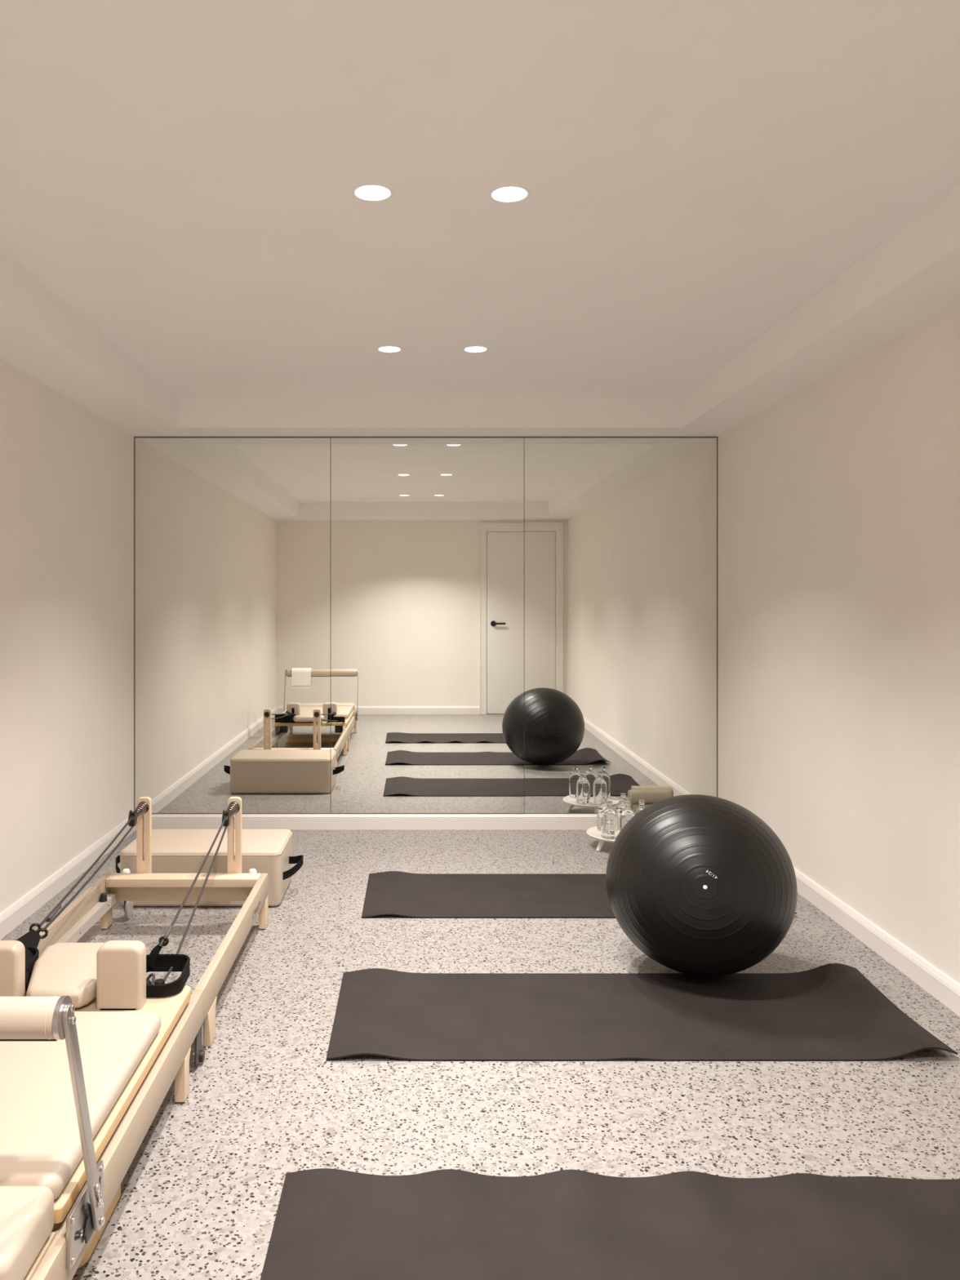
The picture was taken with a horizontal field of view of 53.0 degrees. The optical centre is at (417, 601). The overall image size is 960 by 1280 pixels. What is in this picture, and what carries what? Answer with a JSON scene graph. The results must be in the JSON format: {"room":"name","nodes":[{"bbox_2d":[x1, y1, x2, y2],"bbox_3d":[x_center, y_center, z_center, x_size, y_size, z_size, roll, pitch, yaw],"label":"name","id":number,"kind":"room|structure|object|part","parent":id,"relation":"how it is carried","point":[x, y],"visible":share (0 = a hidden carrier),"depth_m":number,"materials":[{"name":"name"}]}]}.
{"room":"pilates studio","nodes":[
{"label":"pilates studio","id":0,"kind":"room"},
{"bbox_2d":[0,358,133,913],"bbox_3d":[-1.616,0.043,2.598,0.100,2.425,5.655,0,0,0],"label":"wall","id":1,"kind":"structure","parent":0,"point":[67,471],"depth_m":4.17,"materials":[{"name":"paint"}]},
{"bbox_2d":[0,817,136,939],"bbox_3d":[-1.558,1.212,2.598,0.017,0.087,5.455,0,0,0],"label":"baseboard","id":2,"kind":"structure","parent":1,"relation":"attached to","point":[21,909],"depth_m":4.12,"materials":[{"name":"paint"}]},
{"bbox_2d":[0,0,959,436],"bbox_3d":[0.045,-1.041,2.598,3.222,0.258,5.455,0,0,0],"label":"ceiling","id":3,"kind":"structure","parent":0,"point":[731,206],"depth_m":2.57,"materials":[{"name":"paint"}]},
{"bbox_2d":[351,183,393,201],"bbox_3d":[-0.118,-1.069,2.511,0.110,0.002,0.110,0,0,0],"label":"recessed light","id":4,"kind":"object","parent":3,"relation":"in","point":[366,192],"visible":1,"depth_m":2.51,"materials":[{"name":"paint"}]},
{"bbox_2d":[376,346,402,352],"bbox_3d":[-0.120,-1.069,4.067,0.110,0.002,0.110,0,0,0],"label":"recessed light","id":5,"kind":"object","parent":3,"relation":"in","point":[383,348],"visible":1,"depth_m":4.06,"materials":[{"name":"paint"}]},
{"bbox_2d":[462,346,488,352],"bbox_3d":[0.245,-1.069,4.067,0.110,0.002,0.110,0,0,0],"label":"recessed light","id":6,"kind":"object","parent":3,"relation":"in","point":[469,348],"visible":1,"depth_m":4.06,"materials":[{"name":"paint"}]},
{"bbox_2d":[488,185,530,203],"bbox_3d":[0.241,-1.069,2.520,0.110,0.002,0.110,0,0,0],"label":"recessed light","id":7,"kind":"object","parent":3,"relation":"in","point":[505,193],"visible":1,"depth_m":2.52,"materials":[{"name":"paint"}]},
{"bbox_2d":[491,186,527,201],"bbox_3d":[0.241,-1.069,2.520,0.093,0.001,0.093,0,0,0],"label":"diffuser","id":8,"kind":"object","parent":7,"relation":"attached to","point":[499,193],"depth_m":2.52,"materials":[{"name":"white"}]},
{"bbox_2d":[0,830,959,1279],"bbox_3d":[0.045,1.305,2.598,3.422,0.100,5.655,0,0,0],"label":"floor","id":9,"kind":"structure","parent":0,"point":[201,1192],"depth_m":2.48,"materials":[{"name":"stone"}]},
{"bbox_2d":[0,796,267,1279],"bbox_3d":[-0.898,0.945,2.601,0.692,0.620,2.482,0,0,0],"label":"pilates reformer","id":10,"kind":"object","parent":9,"relation":"on","point":[91,1050],"visible":1,"depth_m":2.09,"materials":[{"name":"brown wood"}]},
{"bbox_3d":[-1.202,1.099,3.173,0.027,0.088,1.125,0,0,0],"label":"rail","id":11,"kind":"part","parent":10,"relation":"part of","materials":[{"name":"brown wood"}]},
{"bbox_3d":[-0.561,0.875,1.615,0.008,0.459,0.180,0,0,0],"label":"arm","id":12,"kind":"part","parent":10,"relation":"part of","materials":[{"name":"silver metal"}]},
{"bbox_3d":[-0.570,1.070,1.675,0.004,0.070,0.060,0,0,0],"label":"cam plate","id":13,"kind":"part","parent":10,"relation":"part of","materials":[{"name":"grey metal"}]},
{"bbox_3d":[-1.202,1.197,3.704,0.027,0.108,0.063,0,0,0],"label":"leg","id":14,"kind":"part","parent":10,"relation":"part of","materials":[{"name":"brown wood"}]},
{"bbox_3d":[-0.596,1.099,1.985,0.027,0.088,1.249,0,0,0],"label":"rail","id":15,"kind":"part","parent":10,"relation":"part of","materials":[{"name":"brown wood"}]},
{"bbox_3d":[-1.147,1.093,3.778,0.032,0.088,0.032,0,0,0],"label":"knob","id":16,"kind":"part","parent":10,"relation":"part of","materials":[{"name":"white plastic"}]},
{"bbox_3d":[-1.069,0.959,3.748,0.053,0.392,0.026,0,0,0],"label":"post","id":17,"kind":"part","parent":10,"relation":"part of","materials":[{"name":"brown wood"}]},
{"bbox_3d":[-0.898,1.121,3.720,0.579,0.068,0.027,0,0,0],"label":"panel","id":18,"kind":"part","parent":10,"relation":"part of","materials":[{"name":"brown wood"}]},
{"bbox_3d":[-0.596,1.197,2.433,0.027,0.108,0.065,0,0,0],"label":"leg","id":19,"kind":"part","parent":10,"relation":"part of","materials":[{"name":"brown wood"}]},
{"bbox_3d":[-0.596,1.197,2.725,0.027,0.108,0.120,0,0,0],"label":"leg","id":20,"kind":"part","parent":10,"relation":"part of","materials":[{"name":"brown wood"}]},
{"bbox_3d":[-0.596,1.099,3.173,0.027,0.088,1.125,0,0,0],"label":"rail","id":21,"kind":"part","parent":10,"relation":"part of","materials":[{"name":"brown wood"}]},
{"bbox_3d":[-0.715,0.959,3.748,0.053,0.392,0.026,0,0,0],"label":"post","id":22,"kind":"part","parent":10,"relation":"part of","materials":[{"name":"brown wood"}]},
{"bbox_3d":[-0.649,1.093,3.778,0.032,0.088,0.032,0,0,0],"label":"knob","id":23,"kind":"part","parent":10,"relation":"part of","materials":[{"name":"white plastic"}]},
{"bbox_3d":[-0.596,1.197,3.704,0.027,0.108,0.063,0,0,0],"label":"leg","id":24,"kind":"part","parent":10,"relation":"part of","materials":[{"name":"brown wood"}]},
{"bbox_2d":[115,829,303,906],"bbox_3d":[-0.896,1.138,4.135,0.805,0.230,0.404,0,0,0],"label":"box","id":25,"kind":"object","parent":9,"relation":"on","point":[268,851],"visible":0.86,"depth_m":3.94,"materials":[{"name":"beige"}]},
{"bbox_3d":[-1.260,1.133,4.118,0.077,0.069,0.200,0,0,0],"label":"handle","id":26,"kind":"part","parent":25,"relation":"part of","materials":[{"name":"black"}]},
{"bbox_3d":[-0.533,1.133,4.118,0.077,0.069,0.200,0,0,0],"label":"handle","id":27,"kind":"part","parent":25,"relation":"part of","materials":[{"name":"black"}]},
{"bbox_2d":[586,826,619,851],"bbox_3d":[1.033,1.217,4.895,0.342,0.082,0.342,0,0,0],"label":"tray","id":28,"kind":"object","parent":9,"relation":"on","point":[593,832],"visible":0.34,"depth_m":4.84,"materials":[{"name":"white ceramic"}]},
{"bbox_3d":[0.923,1.222,4.841,0.054,0.073,0.031,0,0,-17],"label":"leg","id":29,"kind":"part","parent":28,"relation":"part of","materials":[{"name":"white ceramic"}]},
{"bbox_2d":[596,793,608,831],"bbox_3d":[0.968,1.087,4.972,0.079,0.187,0.079,0,0,0],"label":"water bottle","id":30,"kind":"object","parent":28,"relation":"on","point":[602,805],"visible":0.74,"depth_m":4.95,"materials":[{"name":"clear glass"}]},
{"bbox_3d":[1.033,1.185,4.895,0.342,0.017,0.342,0,0,0],"label":"plate","id":31,"kind":"part","parent":28,"relation":"part of","materials":[{"name":"white ceramic"}]},
{"bbox_2d":[601,800,617,839],"bbox_3d":[0.955,1.087,4.787,0.079,0.187,0.079,0,0,0],"label":"water bottle","id":32,"kind":"object","parent":28,"relation":"on","point":[609,816],"visible":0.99,"depth_m":4.76,"materials":[{"name":"clear glass"}]},
{"bbox_2d":[615,792,631,830],"bbox_3d":[1.066,1.087,4.978,0.079,0.187,0.079,0,0,0],"label":"water bottle","id":33,"kind":"object","parent":28,"relation":"on","point":[620,805],"visible":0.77,"depth_m":4.96,"materials":[{"name":"clear glass"}]},
{"bbox_2d":[619,801,635,831],"bbox_3d":[1.043,1.087,4.772,0.079,0.187,0.079,0,0,0],"label":"water bottle","id":34,"kind":"object","parent":28,"relation":"on","point":[627,813],"visible":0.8,"depth_m":4.75,"materials":[{"name":"clear glass"}]},
{"bbox_2d":[634,800,644,814],"bbox_3d":[1.121,1.087,4.806,0.079,0.187,0.079,0,0,0],"label":"water bottle","id":35,"kind":"object","parent":28,"relation":"on","point":[641,802],"visible":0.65,"depth_m":4.79,"materials":[{"name":"clear glass"}]},
{"bbox_2d":[260,1168,959,1279],"bbox_3d":[0.570,1.242,1.778,1.720,0.025,0.610,0,0,1],"label":"yoga mat","id":36,"kind":"object","parent":9,"relation":"on","point":[330,1224],"visible":1,"depth_m":1.91,"materials":[{"name":"black rubber"}]},
{"bbox_2d":[326,963,957,1061],"bbox_3d":[0.613,1.235,2.926,1.725,0.039,0.608,0,0,0],"label":"yoga mat","id":37,"kind":"object","parent":9,"relation":"on","point":[832,1011],"visible":0.99,"depth_m":2.89,"materials":[{"name":"black rubber"}]},
{"bbox_2d":[605,794,797,976],"bbox_3d":[0.956,0.955,3.262,0.620,0.588,0.620,0,0,30],"label":"exercise ball","id":38,"kind":"object","parent":9,"relation":"on","point":[701,885],"visible":1,"depth_m":3.04,"materials":[{"name":"black plastic"}]},
{"bbox_2d":[717,303,959,983],"bbox_3d":[1.706,0.043,2.598,0.100,2.425,5.655,0,0,0],"label":"wall","id":39,"kind":"structure","parent":0,"point":[838,501],"depth_m":3.63,"materials":[{"name":"paint"}]},
{"bbox_2d":[793,866,959,1016],"bbox_3d":[1.647,1.212,2.598,0.017,0.087,5.455,0,0,0],"label":"baseboard","id":40,"kind":"structure","parent":39,"relation":"attached to","point":[945,989],"depth_m":3.37,"materials":[{"name":"paint"}]},
{"bbox_3d":[0.045,0.042,5.375,3.222,2.425,0.100,0,0,0],"label":"wall","id":41,"kind":"structure","parent":0,"visible":0},
{"bbox_2d":[134,437,330,813],"bbox_3d":[-1.022,0.131,5.303,1.078,2.072,0.006,0,0,0],"label":"mirror panel","id":42,"kind":"object","parent":41,"relation":"attached to","point":[233,605],"visible":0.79,"depth_m":5.30,"materials":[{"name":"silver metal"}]},
{"bbox_2d":[143,813,596,830],"bbox_3d":[0.045,1.212,5.304,3.188,0.087,0.042,0,0,0],"label":"baseboard","id":43,"kind":"structure","parent":41,"relation":"attached to","point":[291,821],"depth_m":5.28,"materials":[{"name":"paint"}]},
{"bbox_2d":[133,436,717,809],"bbox_3d":[0.045,0.128,5.311,3.222,2.080,0.028,0,0,0],"label":"trim","id":44,"kind":"structure","parent":41,"relation":"attached to","point":[134,437],"depth_m":5.30,"materials":[{"name":"grey metal"}]},
{"bbox_2d":[330,437,524,813],"bbox_3d":[0.053,0.131,5.303,1.066,2.072,0.005,0,0,0],"label":"mirror panel","id":45,"kind":"object","parent":41,"relation":"attached to","point":[427,534],"visible":1,"depth_m":5.30,"materials":[{"name":"silver metal"}]},
{"bbox_2d":[524,437,716,813],"bbox_3d":[1.120,0.131,5.303,1.061,2.072,0.006,0,0,0],"label":"mirror panel","id":46,"kind":"object","parent":41,"relation":"attached to","point":[620,533],"visible":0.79,"depth_m":5.30,"materials":[{"name":"silver metal"}]}
]}

